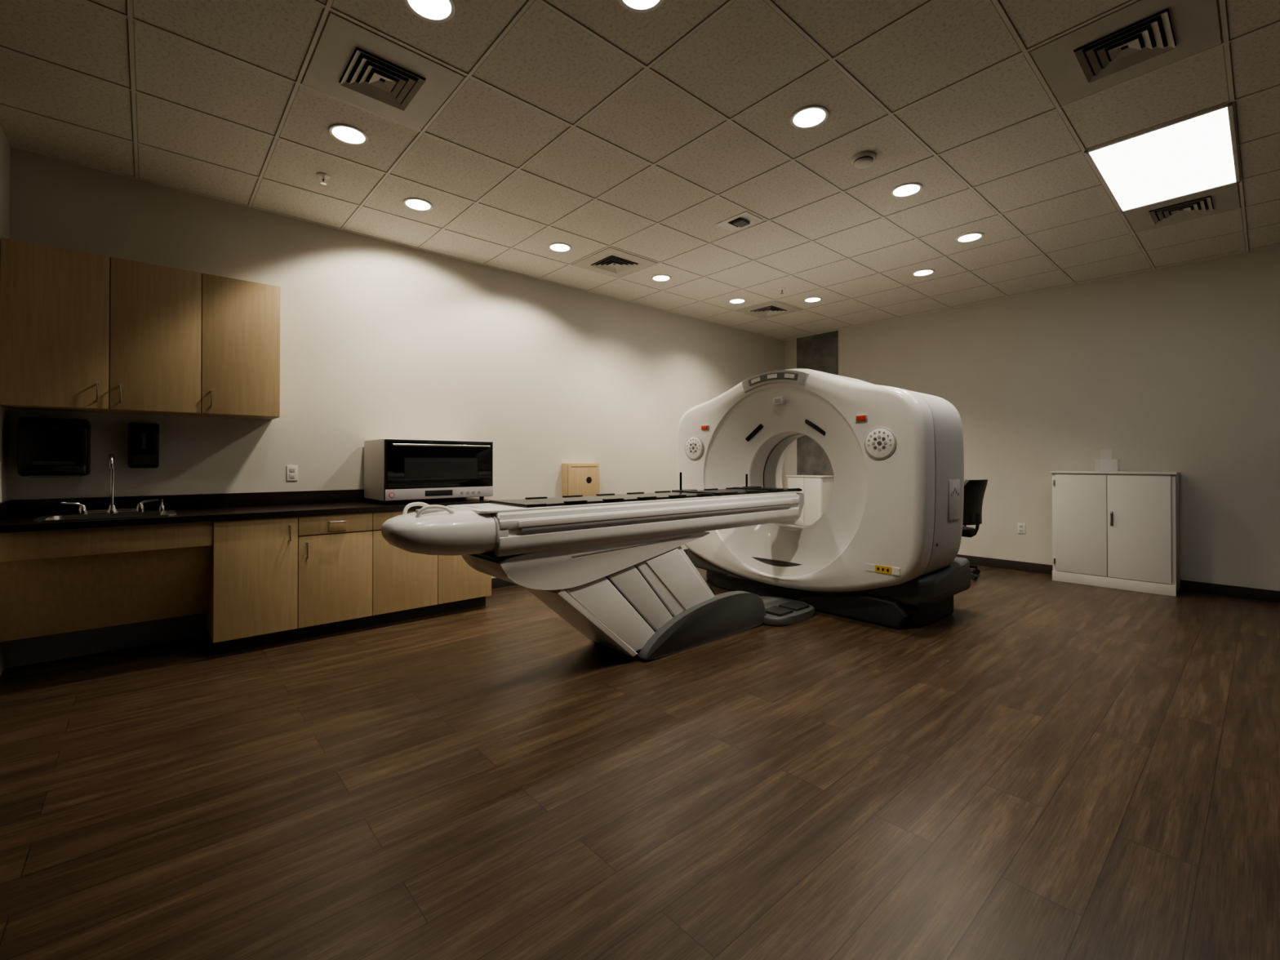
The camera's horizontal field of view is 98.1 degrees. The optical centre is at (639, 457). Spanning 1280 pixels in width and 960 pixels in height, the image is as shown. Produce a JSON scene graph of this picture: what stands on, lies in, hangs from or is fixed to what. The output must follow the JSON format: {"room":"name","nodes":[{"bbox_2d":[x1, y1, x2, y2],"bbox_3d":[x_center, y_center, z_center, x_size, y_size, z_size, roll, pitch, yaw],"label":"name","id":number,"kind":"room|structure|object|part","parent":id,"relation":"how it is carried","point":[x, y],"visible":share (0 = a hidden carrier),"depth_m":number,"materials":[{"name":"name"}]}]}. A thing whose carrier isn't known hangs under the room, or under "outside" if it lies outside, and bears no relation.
{"room":"radiology room","nodes":[
{"label":"radiology room","id":0,"kind":"room"},
{"bbox_2d":[0,123,10,675],"bbox_3d":[-3.536,-0.303,2.958,0.135,3.086,0.753,0,-1,-41],"label":"wall partition","id":1,"kind":"structure","parent":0,"point":[5,148],"depth_m":3.19,"materials":[{"name":"paint"}]},
{"bbox_2d":[5,147,784,668],"bbox_3d":[-1.534,-0.335,5.311,10.172,3.186,0.120,0,-1,-41],"label":"wall","id":2,"kind":"structure","parent":0,"point":[380,339],"depth_m":4.59,"materials":[{"name":"paint"}]},
{"bbox_2d":[16,417,90,477],"bbox_3d":[-3.507,-0.057,3.334,0.290,0.351,0.224,0,-1,-41],"label":"paper towel dispenser","id":3,"kind":"object","parent":2,"relation":"attached to","point":[47,447],"visible":1,"depth_m":3.26,"materials":[{"name":"black plastic"}]},
{"bbox_2d":[0,237,280,419],"bbox_3d":[-3.118,-0.745,3.589,1.308,0.920,0.363,0,-1,-41],"label":"upper cabinet","id":4,"kind":"object","parent":2,"relation":"attached to","point":[80,331],"visible":1,"depth_m":3.40,"materials":[{"name":"brown wood"}]},
{"bbox_3d":[-3.352,-0.749,3.196,0.434,0.916,0.019,0,-1,-41],"label":"door","id":5,"kind":"part","parent":4,"relation":"part of","materials":[{"name":"brown wood"}]},
{"bbox_3d":[-3.208,-0.388,3.286,0.010,0.110,0.033,0,-1,-41],"label":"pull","id":6,"kind":"part","parent":4,"relation":"part of","materials":[{"name":"metal"}]},
{"bbox_3d":[-3.134,-0.387,3.352,0.010,0.110,0.033,0,-1,-41],"label":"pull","id":7,"kind":"part","parent":4,"relation":"part of","materials":[{"name":"metal"}]},
{"bbox_3d":[-3.026,-0.746,3.485,0.430,0.916,0.019,0,-1,-41],"label":"door","id":8,"kind":"part","parent":4,"relation":"part of","materials":[{"name":"brown wood"}]},
{"bbox_3d":[-2.808,-0.385,3.640,0.010,0.110,0.033,0,-1,-41],"label":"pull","id":9,"kind":"part","parent":4,"relation":"part of","materials":[{"name":"metal"}]},
{"bbox_3d":[-2.700,-0.744,3.773,0.432,0.916,0.019,0,-1,-41],"label":"door","id":10,"kind":"part","parent":4,"relation":"part of","materials":[{"name":"brown wood"}]},
{"bbox_2d":[128,422,159,468],"bbox_3d":[-3.245,-0.077,3.634,0.150,0.296,0.121,0,-1,-41],"label":"soap dispenser","id":11,"kind":"object","parent":2,"relation":"attached to","point":[143,437],"visible":1,"depth_m":3.60,"materials":[{"name":"black plastic"}]},
{"bbox_2d":[8,488,379,516],"bbox_3d":[-2.669,0.310,4.209,2.822,0.100,0.019,0,-1,-41],"label":"backsplash","id":12,"kind":"structure","parent":2,"relation":"attached to","point":[37,507],"depth_m":3.83,"materials":[{"name":"stone"}]},
{"bbox_2d":[286,465,297,480],"bbox_3d":[-2.649,0.120,4.235,0.072,0.116,0.010,0,-1,-41],"label":"wall outlet","id":13,"kind":"object","parent":2,"relation":"attached to","point":[291,470],"visible":1,"depth_m":4.23,"materials":[{"name":"white plastic"}]},
{"bbox_2d":[561,462,599,497],"bbox_3d":[-0.628,0.304,5.948,0.420,0.480,0.118,0,-1,-41],"label":"wall box","id":14,"kind":"object","parent":2,"relation":"attached to","point":[577,478],"visible":0.7,"depth_m":5.88,"materials":[{"name":"brown wood"}]},
{"bbox_2d":[491,549,687,589],"bbox_3d":[0.288,1.221,6.821,5.158,0.100,0.012,0,-1,-41],"label":"baseboard","id":15,"kind":"structure","parent":2,"relation":"attached to","point":[496,583],"depth_m":5.36,"materials":[{"name":"plastic"}]},
{"bbox_2d":[0,564,1279,959],"bbox_3d":[0.669,1.288,2.805,10.172,0.100,6.773,0,-1,-41],"label":"floor","id":16,"kind":"structure","parent":0,"point":[1042,768],"depth_m":2.08,"materials":[{"name":"brown wood"}]},
{"bbox_2d":[0,509,491,655],"bbox_3d":[-2.474,0.823,3.946,2.772,0.850,0.663,0,-1,-41],"label":"base cabinet","id":17,"kind":"object","parent":16,"relation":"on","point":[255,583],"visible":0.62,"depth_m":3.52,"materials":[{"name":"brown wood"}]},
{"bbox_3d":[-3.091,0.777,3.247,0.920,0.470,0.270,0,-1,-41],"label":"slant panel","id":18,"kind":"part","parent":17,"relation":"part of","materials":[{"name":"brown wood"}]},
{"bbox_2d":[0,488,493,533],"bbox_3d":[-2.461,0.327,3.973,2.822,0.138,0.647,0,-1,-41],"label":"countertop","id":19,"kind":"structure","parent":17,"relation":"on","point":[15,515],"depth_m":3.71,"materials":[{"name":"stone"}]},
{"bbox_2d":[32,510,177,522],"bbox_3d":[-3.177,0.429,3.335,0.600,0.167,0.450,0,-1,-41],"label":"sink","id":20,"kind":"object","parent":19,"relation":"in","point":[153,513],"visible":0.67,"depth_m":3.35,"materials":[{"name":"metal"}]},
{"bbox_2d":[60,453,164,514],"bbox_3d":[-3.238,0.162,3.428,0.473,0.370,0.178,0,-1,-41],"label":"faucet","id":21,"kind":"object","parent":19,"relation":"on","point":[82,509],"visible":1,"depth_m":3.46,"materials":[{"name":"silver metal"}]},
{"bbox_3d":[-3.408,0.284,3.337,0.020,0.039,0.101,0,-1,28],"label":"handle","id":22,"kind":"part","parent":21,"relation":"part of","materials":[{"name":"silver metal"}]},
{"bbox_3d":[-3.387,0.318,3.377,0.048,0.055,0.048,0,-1,-41],"label":"handle","id":23,"kind":"part","parent":21,"relation":"part of","materials":[{"name":"silver metal"}]},
{"bbox_3d":[-3.289,0.322,3.463,0.056,0.050,0.056,0,-1,-41],"label":"plate","id":24,"kind":"part","parent":21,"relation":"part of","materials":[{"name":"silver metal"}]},
{"bbox_3d":[-3.192,0.320,3.549,0.048,0.055,0.048,0,-1,-41],"label":"handle","id":25,"kind":"part","parent":21,"relation":"part of","materials":[{"name":"silver metal"}]},
{"bbox_3d":[-3.150,0.286,3.565,0.101,0.039,0.020,0,0,-21],"label":"handle","id":26,"kind":"part","parent":21,"relation":"part of","materials":[{"name":"silver metal"}]},
{"bbox_3d":[-3.113,0.310,3.619,0.032,0.075,0.032,0,-1,-41],"label":"soap spout","id":27,"kind":"part","parent":21,"relation":"part of","materials":[{"name":"silver metal"}]},
{"bbox_2d":[364,438,493,504],"bbox_3d":[-1.742,0.113,4.628,0.880,0.500,0.577,0,-1,-41],"label":"microwave oven","id":28,"kind":"object","parent":19,"relation":"on","point":[395,469],"visible":1,"depth_m":4.39,"materials":[{"name":"white paint"}]},
{"bbox_3d":[-1.579,0.059,4.443,0.840,0.355,0.010,0,-1,-41],"label":"door glass","id":29,"kind":"part","parent":28,"relation":"part of","materials":[{"name":"black glass"}]},
{"bbox_3d":[-1.563,-0.094,4.427,0.798,0.018,0.037,0,-1,-41],"label":"door handle","id":30,"kind":"part","parent":28,"relation":"part of","materials":[{"name":"metal"}]},
{"bbox_3d":[-2.460,0.769,3.572,0.448,0.746,0.019,0,-1,-41],"label":"door","id":31,"kind":"part","parent":17,"relation":"part of","materials":[{"name":"brown wood"}]},
{"bbox_3d":[-2.311,0.500,3.671,0.010,0.110,0.033,0,-1,-41],"label":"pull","id":32,"kind":"part","parent":17,"relation":"part of","materials":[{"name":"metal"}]},
{"bbox_3d":[-2.236,0.626,3.737,0.010,0.110,0.033,0,-1,-41],"label":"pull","id":33,"kind":"part","parent":17,"relation":"part of","materials":[{"name":"metal"}]},
{"bbox_3d":[-2.116,0.463,3.879,0.463,0.128,0.019,0,-1,-41],"label":"drawer","id":34,"kind":"part","parent":17,"relation":"part of","materials":[{"name":"brown wood"}]},
{"bbox_3d":[-2.116,0.839,3.876,0.463,0.611,0.019,0,-1,-41],"label":"door","id":35,"kind":"part","parent":17,"relation":"part of","materials":[{"name":"brown wood"}]},
{"bbox_3d":[-2.099,0.447,3.860,0.110,0.010,0.033,0,-1,-41],"label":"drawer pull","id":36,"kind":"part","parent":17,"relation":"part of","materials":[{"name":"metal"}]},
{"bbox_3d":[-1.762,0.466,4.191,0.473,0.128,0.019,0,-1,-41],"label":"drawer","id":37,"kind":"part","parent":17,"relation":"part of","materials":[{"name":"brown wood"}]},
{"bbox_3d":[-1.762,0.842,4.188,0.473,0.611,0.019,0,-1,-41],"label":"door","id":38,"kind":"part","parent":17,"relation":"part of","materials":[{"name":"brown wood"}]},
{"bbox_3d":[-1.414,0.844,4.497,0.450,0.611,0.019,0,-1,-41],"label":"door","id":39,"kind":"part","parent":17,"relation":"part of","materials":[{"name":"brown wood"}]},
{"bbox_2d":[381,472,814,660],"bbox_3d":[0.061,0.678,3.662,3.250,1.135,0.715,0,-1,-41],"label":"table","id":40,"kind":"object","parent":16,"relation":"on","point":[615,568],"visible":1,"depth_m":3.33,"materials":[{"name":"grey plastic"}]},
{"bbox_3d":[-1.141,0.264,2.854,0.027,0.068,0.181,0,-1,33],"label":"nose handle","id":41,"kind":"part","parent":40,"relation":"part of","materials":[{"name":"white plastic"}]},
{"bbox_3d":[-0.987,0.262,2.681,0.181,0.068,0.028,0,-1,-26],"label":"nose handle","id":42,"kind":"part","parent":40,"relation":"part of","materials":[{"name":"white plastic"}]},
{"bbox_3d":[-0.687,0.258,3.101,0.120,0.019,0.430,0,-1,-41],"label":"head plate","id":43,"kind":"part","parent":40,"relation":"part of","materials":[{"name":"plastic"}]},
{"bbox_3d":[-0.380,0.960,3.367,0.580,0.495,0.460,0,-1,-41],"label":"leg","id":44,"kind":"part","parent":40,"relation":"part of","materials":[{"name":"white plastic"}]},
{"bbox_3d":[-0.279,0.939,3.456,0.756,0.490,0.450,0,-1,-41],"label":"leg panel","id":45,"kind":"part","parent":40,"relation":"part of","materials":[{"name":"white plastic"}]},
{"bbox_3d":[-0.174,0.534,3.552,0.950,0.036,0.476,0,-1,-41],"label":"carriage trim","id":46,"kind":"part","parent":40,"relation":"part of","materials":[{"name":"grey plastic"}]},
{"bbox_3d":[-0.095,0.915,3.619,0.646,0.520,0.450,0,-1,-41],"label":"leg panel","id":47,"kind":"part","parent":40,"relation":"part of","materials":[{"name":"grey plastic"}]},
{"bbox_3d":[0.284,0.371,3.616,2.380,0.023,0.023,0,-1,-41],"label":"rail","id":48,"kind":"part","parent":40,"relation":"part of","materials":[{"name":"grey plastic"}]},
{"bbox_3d":[0.137,0.867,3.825,0.826,0.580,0.450,0,-1,-41],"label":"leg panel","id":49,"kind":"part","parent":40,"relation":"part of","materials":[{"name":"white plastic"}]},
{"bbox_3d":[0.312,0.190,4.251,0.018,0.150,0.018,0,-1,-41],"label":"post","id":50,"kind":"part","parent":40,"relation":"part of","materials":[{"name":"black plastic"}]},
{"bbox_3d":[0.516,1.224,4.156,1.810,0.050,0.440,0,-1,-41],"label":"plate","id":51,"kind":"part","parent":40,"relation":"part of","materials":[{"name":"grey plastic"}]},
{"bbox_3d":[0.919,0.207,4.788,0.018,0.125,0.018,0,-1,-41],"label":"post","id":52,"kind":"part","parent":40,"relation":"part of","materials":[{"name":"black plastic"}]},
{"bbox_2d":[786,475,834,524],"bbox_3d":[2.453,0.770,7.941,0.402,1.020,0.580,0,-1,-41],"label":"base cabinet","id":53,"kind":"object","parent":16,"relation":"on","point":[817,490],"visible":0.56,"depth_m":7.74,"materials":[{"name":"white paint"}]},
{"bbox_3d":[2.223,0.754,7.916,0.018,0.930,0.262,0,-1,-41],"label":"door","id":54,"kind":"part","parent":53,"relation":"part of","materials":[{"name":"white paint"}]},
{"bbox_3d":[2.401,0.753,7.716,0.018,0.930,0.262,0,-1,-41],"label":"door","id":55,"kind":"part","parent":53,"relation":"part of","materials":[{"name":"white paint"}]},
{"bbox_2d":[676,368,970,629],"bbox_3d":[1.528,0.258,5.048,1.102,1.996,2.417,0,-1,-41],"label":"scanner","id":56,"kind":"object","parent":16,"relation":"on","point":[884,549],"visible":0.91,"depth_m":4.32,"materials":[{"name":"grey plastic"}]},
{"bbox_3d":[2.366,0.320,4.191,0.220,0.300,0.016,0,-1,-41],"label":"handle panel","id":57,"kind":"part","parent":56,"relation":"part of","materials":[{"name":"grey plastic"}]},
{"bbox_2d":[961,479,987,579],"bbox_3d":[3.359,0.749,5.981,0.636,1.030,0.677,0,-1,-26],"label":"office chair","id":58,"kind":"object","parent":16,"relation":"on","point":[974,490],"visible":0.39,"depth_m":5.75,"materials":[{"name":"black plastic"}]},
{"bbox_3d":[3.343,0.789,6.031,0.465,0.070,0.500,0,-1,-26],"label":"seat","id":59,"kind":"part","parent":58,"relation":"part of","materials":[{"name":"black fabric"}]},
{"bbox_3d":[3.512,1.170,6.022,0.274,0.064,0.044,0,0,-1],"label":"leg","id":60,"kind":"part","parent":58,"relation":"part of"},
{"bbox_3d":[3.471,0.467,5.775,0.440,0.470,0.203,0,-1,-26],"label":"backrest","id":61,"kind":"part","parent":58,"relation":"part of","materials":[{"name":"black plastic"}]},
{"bbox_2d":[1050,471,1181,596],"bbox_3d":[4.647,0.700,5.462,0.398,1.120,0.938,0,-1,-41],"label":"storage cabinet","id":62,"kind":"object","parent":16,"relation":"on","point":[1119,530],"visible":1,"depth_m":5.31,"materials":[{"name":"white metal"}]},
{"bbox_3d":[4.384,0.665,5.530,0.021,0.980,0.407,0,-1,-41],"label":"door","id":63,"kind":"part","parent":62,"relation":"part of","materials":[{"name":"white paint"}]},
{"bbox_3d":[4.533,0.589,5.342,0.005,0.140,0.020,0,-1,-41],"label":"handle plate","id":64,"kind":"part","parent":62,"relation":"part of","materials":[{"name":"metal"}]},
{"bbox_3d":[4.669,0.663,5.207,0.021,0.980,0.447,0,-1,-41],"label":"door","id":65,"kind":"part","parent":62,"relation":"part of","materials":[{"name":"white paint"}]},
{"bbox_2d":[0,0,1279,339],"bbox_3d":[0.669,-1.897,2.831,10.132,0.100,6.733,0,-1,-41],"label":"ceiling","id":66,"kind":"structure","parent":0,"point":[748,51],"depth_m":3.14,"materials":[{"name":"tile"}]},
{"bbox_2d":[316,172,330,185],"bbox_3d":[-2.068,-1.814,3.632,0.080,0.055,0.080,0,-1,-41],"label":"sprinkler","id":67,"kind":"object","parent":66,"relation":"attached to","point":[323,175],"visible":1,"depth_m":3.62,"materials":[{"name":"silver metal"}]},
{"bbox_2d":[328,123,368,145],"bbox_3d":[-1.664,-1.841,3.175,0.204,0.008,0.204,0,-1,-41],"label":"recessed light","id":68,"kind":"object","parent":66,"relation":"in","point":[344,133],"visible":1,"depth_m":3.17,"materials":[{"name":"white glass"}]},
{"bbox_2d":[302,11,464,130],"bbox_3d":[-1.260,-1.839,2.718,0.580,0.018,0.580,0,-1,-41],"label":"air diffuser","id":69,"kind":"object","parent":66,"relation":"in","point":[351,63],"depth_m":2.68,"materials":[{"name":"white metal"}]},
{"bbox_2d":[403,197,433,211],"bbox_3d":[-1.611,-1.834,4.036,0.204,0.008,0.204,0,-1,-41],"label":"recessed light","id":70,"kind":"object","parent":66,"relation":"in","point":[413,203],"visible":1,"depth_m":4.03,"materials":[{"name":"white glass"}]},
{"bbox_2d":[403,0,456,22],"bbox_3d":[-0.856,-1.848,2.261,0.204,0.008,0.204,0,-1,-41],"label":"recessed light","id":71,"kind":"object","parent":66,"relation":"in","point":[430,11],"visible":1,"depth_m":2.29,"materials":[{"name":"white glass"}]},
{"bbox_2d":[547,242,571,252],"bbox_3d":[-0.698,-1.827,4.843,0.204,0.008,0.204,0,-1,-41],"label":"recessed light","id":72,"kind":"object","parent":66,"relation":"in","point":[556,246],"visible":1,"depth_m":4.84,"materials":[{"name":"white glass"}]},
{"bbox_2d":[571,247,657,278],"bbox_3d":[-0.240,-1.819,5.247,0.580,0.018,0.580,0,-1,-41],"label":"air diffuser","id":73,"kind":"object","parent":66,"relation":"in","point":[610,261],"depth_m":5.22,"materials":[{"name":"white metal"}]},
{"bbox_2d":[0,0,1279,340],"bbox_3d":[0.669,-1.845,2.830,9.932,0.006,6.533,0,-1,-41],"label":"grid","id":74,"kind":"object","parent":66,"relation":"attached to","point":[1222,4],"depth_m":3.23,"materials":[{"name":"white metal"}]},
{"bbox_2d":[617,0,664,13],"bbox_3d":[0.005,-1.849,2.208,0.204,0.008,0.204,0,-1,-41],"label":"recessed light","id":75,"kind":"object","parent":66,"relation":"in","point":[635,6],"visible":1,"depth_m":2.27,"materials":[{"name":"white glass"}]},
{"bbox_2d":[651,274,671,281],"bbox_3d":[0.216,-1.821,5.651,0.204,0.008,0.204,0,-1,-41],"label":"recessed light","id":76,"kind":"object","parent":66,"relation":"in","point":[660,277],"visible":1,"depth_m":5.64,"materials":[{"name":"white glass"}]},
{"bbox_2d":[728,297,746,303],"bbox_3d":[1.129,-1.814,6.458,0.204,0.008,0.204,0,-1,-41],"label":"recessed light","id":77,"kind":"object","parent":66,"relation":"in","point":[738,300],"visible":1,"depth_m":6.44,"materials":[{"name":"white glass"}]},
{"bbox_2d":[735,301,802,319],"bbox_3d":[1.586,-1.806,6.862,0.580,0.018,0.580,0,-1,-41],"label":"air diffuser","id":78,"kind":"object","parent":66,"relation":"in","point":[773,308],"depth_m":6.83,"materials":[{"name":"white metal"}]},
{"bbox_2d":[777,287,786,293],"bbox_3d":[1.533,-1.795,6.001,0.080,0.055,0.080,0,-1,-41],"label":"sprinkler","id":79,"kind":"object","parent":66,"relation":"attached to","point":[780,288],"visible":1,"depth_m":5.99,"materials":[{"name":"silver metal"}]},
{"bbox_2d":[789,105,829,128],"bbox_3d":[0.918,-1.842,3.015,0.204,0.008,0.204,0,-1,-41],"label":"recessed light","id":80,"kind":"object","parent":66,"relation":"in","point":[809,117],"visible":1,"depth_m":3.01,"materials":[{"name":"white glass"}]},
{"bbox_2d":[803,297,822,302],"bbox_3d":[1.990,-1.815,6.405,0.204,0.008,0.204,0,-1,-41],"label":"recessed light","id":81,"kind":"object","parent":66,"relation":"in","point":[811,300],"visible":1,"depth_m":6.41,"materials":[{"name":"white glass"}]},
{"bbox_2d":[850,151,876,168],"bbox_3d":[1.375,-1.817,3.419,0.150,0.052,0.150,0,-1,-41],"label":"smoke detector","id":82,"kind":"object","parent":66,"relation":"attached to","point":[864,159],"visible":1,"depth_m":3.38,"materials":[{"name":"grey plastic"}]},
{"bbox_2d":[889,182,923,197],"bbox_3d":[1.832,-1.836,3.822,0.204,0.008,0.204,0,-1,-41],"label":"recessed light","id":83,"kind":"object","parent":66,"relation":"in","point":[907,189],"visible":1,"depth_m":3.81,"materials":[{"name":"white glass"}]},
{"bbox_2d":[911,268,934,276],"bbox_3d":[2.798,-1.822,5.491,0.204,0.008,0.204,0,-1,-41],"label":"recessed light","id":84,"kind":"object","parent":66,"relation":"in","point":[921,273],"visible":1,"depth_m":5.49,"materials":[{"name":"white glass"}]},
{"bbox_2d":[955,231,983,242],"bbox_3d":[2.745,-1.829,4.630,0.204,0.008,0.204,0,-1,-41],"label":"recessed light","id":85,"kind":"object","parent":66,"relation":"in","point":[971,237],"visible":1,"depth_m":4.62,"materials":[{"name":"white glass"}]},
{"bbox_2d":[1084,150,1123,213],"bbox_3d":[3.131,-1.833,3.736,1.220,0.014,0.019,0,-1,-41],"label":"frame","id":86,"kind":"object","parent":66,"relation":"attached to","point":[1088,155],"visible":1,"depth_m":3.67,"materials":[{"name":"white metal"}]},
{"bbox_2d":[1030,0,1221,106],"bbox_3d":[2.184,-1.841,2.504,0.580,0.018,0.580,0,-1,-41],"label":"air diffuser","id":87,"kind":"object","parent":66,"relation":"in","point":[1140,37],"depth_m":2.49,"materials":[{"name":"white metal"}]},
{"bbox_2d":[1084,102,1232,153],"bbox_3d":[2.877,-1.838,3.117,0.020,0.014,0.610,0,-1,-41],"label":"frame","id":88,"kind":"object","parent":66,"relation":"attached to","point":[1213,109],"visible":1,"depth_m":3.09,"materials":[{"name":"white metal"}]},
{"bbox_2d":[1088,106,1235,210],"bbox_3d":[3.327,-1.835,3.514,1.186,0.006,0.576,0,-1,-41],"label":"ceiling light panel","id":89,"kind":"object","parent":66,"relation":"attached to","point":[1195,154],"visible":1,"depth_m":3.44,"materials":[{"name":"white plastic"}]},
{"bbox_2d":[1122,182,1236,212],"bbox_3d":[3.776,-1.832,3.911,0.020,0.014,0.610,0,-1,-41],"label":"frame","id":90,"kind":"object","parent":66,"relation":"attached to","point":[1233,182],"visible":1,"depth_m":3.89,"materials":[{"name":"white metal"}]},
{"bbox_2d":[1123,182,1239,232],"bbox_3d":[4.011,-1.828,4.119,0.580,0.018,0.580,0,-1,-41],"label":"air diffuser","id":91,"kind":"object","parent":66,"relation":"in","point":[1224,198],"depth_m":4.10,"materials":[{"name":"white metal"}]},
{"bbox_2d":[1226,102,1239,182],"bbox_3d":[3.522,-1.837,3.293,1.220,0.014,0.019,0,-1,-41],"label":"frame","id":92,"kind":"object","parent":66,"relation":"attached to","point":[1230,110],"visible":1,"depth_m":3.22,"materials":[{"name":"white metal"}]},
{"bbox_2d":[715,211,762,231],"bbox_3d":[0.769,-1.821,4.324,0.200,0.030,0.300,0,-1,-41],"label":"air vent","id":93,"kind":"object","parent":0,"point":[744,219],"depth_m":4.29,"materials":[{"name":"white metal"}]},
{"bbox_2d":[784,246,1279,591],"bbox_3d":[4.435,-0.328,6.147,0.120,3.186,6.533,0,-1,-41],"label":"wall","id":94,"kind":"structure","parent":0,"point":[1176,368],"depth_m":5.59,"materials":[{"name":"paint"}]},
{"bbox_2d":[796,330,838,475],"bbox_3d":[2.628,-0.261,8.167,0.112,3.085,0.665,0,-1,-41],"label":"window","id":95,"kind":"structure","parent":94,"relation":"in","point":[820,352],"depth_m":8.15,"materials":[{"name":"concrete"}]},
{"bbox_2d":[1017,523,1025,533],"bbox_3d":[4.271,0.796,6.224,0.010,0.116,0.072,0,-1,-41],"label":"wall outlet","id":96,"kind":"object","parent":94,"relation":"attached to","point":[1021,526],"visible":1,"depth_m":6.22,"materials":[{"name":"white plastic"}]},
{"bbox_2d":[955,554,1279,602],"bbox_3d":[4.376,1.215,6.082,0.012,0.100,6.533,0,-1,-41],"label":"baseboard","id":97,"kind":"structure","parent":94,"relation":"attached to","point":[1260,594],"depth_m":5.17,"materials":[{"name":"plastic"}]}
]}

